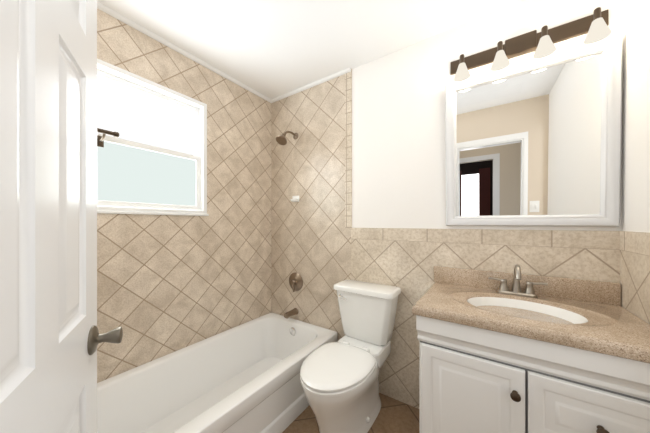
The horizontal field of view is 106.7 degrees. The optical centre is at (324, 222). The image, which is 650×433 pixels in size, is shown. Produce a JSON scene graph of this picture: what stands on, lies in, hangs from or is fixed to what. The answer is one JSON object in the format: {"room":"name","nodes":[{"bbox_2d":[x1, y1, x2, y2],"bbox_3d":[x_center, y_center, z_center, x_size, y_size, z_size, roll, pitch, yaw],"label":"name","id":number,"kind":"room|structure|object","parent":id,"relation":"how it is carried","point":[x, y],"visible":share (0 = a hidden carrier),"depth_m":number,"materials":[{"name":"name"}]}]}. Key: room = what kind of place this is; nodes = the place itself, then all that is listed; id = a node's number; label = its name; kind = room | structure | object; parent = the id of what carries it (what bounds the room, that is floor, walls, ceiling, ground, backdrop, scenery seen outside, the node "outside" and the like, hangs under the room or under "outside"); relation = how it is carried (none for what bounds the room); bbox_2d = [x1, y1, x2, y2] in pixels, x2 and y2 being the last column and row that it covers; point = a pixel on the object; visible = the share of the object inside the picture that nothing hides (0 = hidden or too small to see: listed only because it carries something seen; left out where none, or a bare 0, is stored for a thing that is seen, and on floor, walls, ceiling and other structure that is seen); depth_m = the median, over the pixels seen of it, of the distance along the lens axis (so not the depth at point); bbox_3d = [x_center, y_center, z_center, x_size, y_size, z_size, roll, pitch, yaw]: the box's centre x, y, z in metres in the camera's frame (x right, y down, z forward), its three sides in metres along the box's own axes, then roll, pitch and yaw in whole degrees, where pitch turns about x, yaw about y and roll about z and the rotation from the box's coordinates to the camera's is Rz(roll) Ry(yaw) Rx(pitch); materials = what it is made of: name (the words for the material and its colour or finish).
{"room":"bathroom","nodes":[
{"label":"bathroom","id":0,"kind":"room"},
{"bbox_2d":[97,8,270,382],"bbox_3d":[-1.111,0.036,1.621,0.150,2.440,2.130,0,0,34],"label":"wall","id":1,"kind":"structure","parent":0,"point":[167,284],"depth_m":1.72,"materials":[{"name":"tile"}]},
{"bbox_2d":[97,128,118,147],"bbox_3d":[-1.307,-0.454,1.112,0.100,0.080,0.548,0,0,34],"label":"curtain rod bracket","id":2,"kind":"object","parent":1,"relation":"attached to","point":[100,141],"visible":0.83,"depth_m":1.29,"materials":[{"name":"brown metal"}]},
{"bbox_2d":[97,58,208,215],"bbox_3d":[-1.173,-0.470,1.464,0.104,0.837,0.920,0,0,34],"label":"window","id":3,"kind":"structure","parent":1,"relation":"in","point":[152,159],"depth_m":1.54,"materials":[{"name":"white plastic"}]},
{"bbox_2d":[97,2,270,101],"bbox_3d":[-1.003,-1.173,1.625,0.022,0.022,1.742,0,0,34],"label":"trim","id":4,"kind":"structure","parent":1,"relation":"attached to","point":[114,14],"depth_m":1.60,"materials":[{"name":"white paint"}]},
{"bbox_2d":[97,0,520,98],"bbox_3d":[-0.525,-1.224,-0.356,3.350,0.080,4.730,0,0,34],"label":"ceiling","id":5,"kind":"structure","parent":0,"point":[271,49],"depth_m":1.48,"materials":[{"name":"white paint"}]},
{"bbox_2d":[282,393,418,432],"bbox_3d":[-0.078,1.264,1.034,2.516,0.105,1.932,0,0,34],"label":"floor","id":6,"kind":"structure","parent":0,"point":[395,416],"depth_m":1.48,"materials":[{"name":"tile"}]},
{"bbox_2d":[97,313,337,432],"bbox_3d":[-0.638,1.035,1.498,0.762,0.348,1.532,0,0,34],"label":"bathtub","id":7,"kind":"object","parent":6,"relation":"on","point":[243,378],"visible":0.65,"depth_m":1.50,"materials":[{"name":"white ceramic"}]},
{"bbox_2d":[300,280,400,432],"bbox_3d":[0.138,0.820,1.449,0.428,0.780,0.728,0,0,34],"label":"toilet","id":8,"kind":"object","parent":6,"relation":"on","point":[339,380],"visible":0.98,"depth_m":1.40,"materials":[{"name":"white ceramic"}]},
{"bbox_2d":[412,264,649,432],"bbox_3d":[0.853,0.708,1.083,0.769,1.005,0.532,0,0,34],"label":"bathroom vanity","id":9,"kind":"object","parent":6,"relation":"on","point":[516,351],"visible":1,"depth_m":0.94,"materials":[{"name":"white paint"}]},
{"bbox_2d":[352,0,621,230],"bbox_3d":[0.441,0.036,1.775,2.536,2.440,0.122,0,0,34],"label":"wall","id":10,"kind":"structure","parent":0,"point":[398,146],"depth_m":1.58,"materials":[{"name":"white paint"}]},
{"bbox_2d":[270,67,350,102],"bbox_3d":[-0.154,-1.173,2.086,0.843,0.022,0.022,0,0,34],"label":"trim","id":11,"kind":"structure","parent":10,"relation":"attached to","point":[347,70],"depth_m":2.05,"materials":[{"name":"white paint"}]},
{"bbox_2d":[271,69,619,408],"bbox_3d":[0.404,0.036,1.721,2.236,2.440,0.010,0,0,34],"label":"tile","id":12,"kind":"structure","parent":10,"relation":"attached to","point":[320,245],"depth_m":1.87,"materials":[{"name":"beige tile"}]},
{"bbox_2d":[276,131,297,144],"bbox_3d":[-0.321,-0.733,2.073,0.095,0.153,0.230,0,0,34],"label":"shower head","id":13,"kind":"object","parent":12,"relation":"attached to","point":[281,140],"visible":1,"depth_m":2.02},
{"bbox_2d":[284,308,297,318],"bbox_3d":[-0.300,0.791,2.115,0.062,0.062,0.137,0,0,34],"label":"tub spout","id":14,"kind":"object","parent":12,"relation":"attached to","point":[290,313],"visible":1,"depth_m":2.10,"materials":[{"name":"brown metal"}]},
{"bbox_2d":[290,196,298,201],"bbox_3d":[-0.273,-0.216,2.154,0.080,0.055,0.041,0,0,34],"label":"soap dish","id":15,"kind":"object","parent":12,"relation":"attached to","point":[295,199],"visible":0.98,"depth_m":2.16,"materials":[{"name":"white ceramic"}]},
{"bbox_2d":[289,272,302,291],"bbox_3d":[-0.279,0.526,2.145,0.164,0.164,0.064,0,0,34],"label":"shower valve","id":16,"kind":"object","parent":12,"relation":"attached to","point":[295,281],"visible":1,"depth_m":2.14,"materials":[{"name":"brown metal"}]},
{"bbox_2d":[450,7,611,81],"bbox_3d":[0.991,-0.895,1.233,0.644,0.174,0.151,0,0,34],"label":"sconce","id":17,"kind":"object","parent":10,"relation":"attached to","point":[594,27],"visible":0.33,"depth_m":1.22,"materials":[{"name":"brown metal"}]},
{"bbox_2d":[445,33,622,226],"bbox_3d":[1.020,-0.406,1.269,0.700,0.845,0.059,0,0,34],"label":"mirror","id":18,"kind":"object","parent":10,"relation":"attached to","point":[534,142],"visible":0.98,"depth_m":1.23,"materials":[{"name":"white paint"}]},
{"bbox_2d":[622,0,649,232],"bbox_3d":[0.853,0.036,0.276,0.122,2.440,2.130,0,0,34],"label":"wall","id":19,"kind":"structure","parent":0,"point":[636,119],"depth_m":0.98,"materials":[{"name":"white paint"}]},
{"bbox_2d":[620,231,649,323],"bbox_3d":[0.835,0.646,0.366,0.009,1.220,1.742,0,0,34],"label":"tile","id":20,"kind":"structure","parent":19,"relation":"attached to","point":[635,270],"depth_m":0.97,"materials":[{"name":"beige tile"}]},
{"bbox_3d":[-0.107,0.205,-0.117,0.754,2.102,0.142,0,0,34],"label":"door frame","id":21,"kind":"structure","parent":0,"visible":0},
{"bbox_2d":[0,0,122,432],"bbox_3d":[-0.484,0.214,0.428,0.572,1.977,0.322,0,0,34],"label":"door","id":22,"kind":"structure","parent":21,"relation":"attached to","point":[51,338],"depth_m":0.42,"materials":[{"name":"white paint"}]}
]}

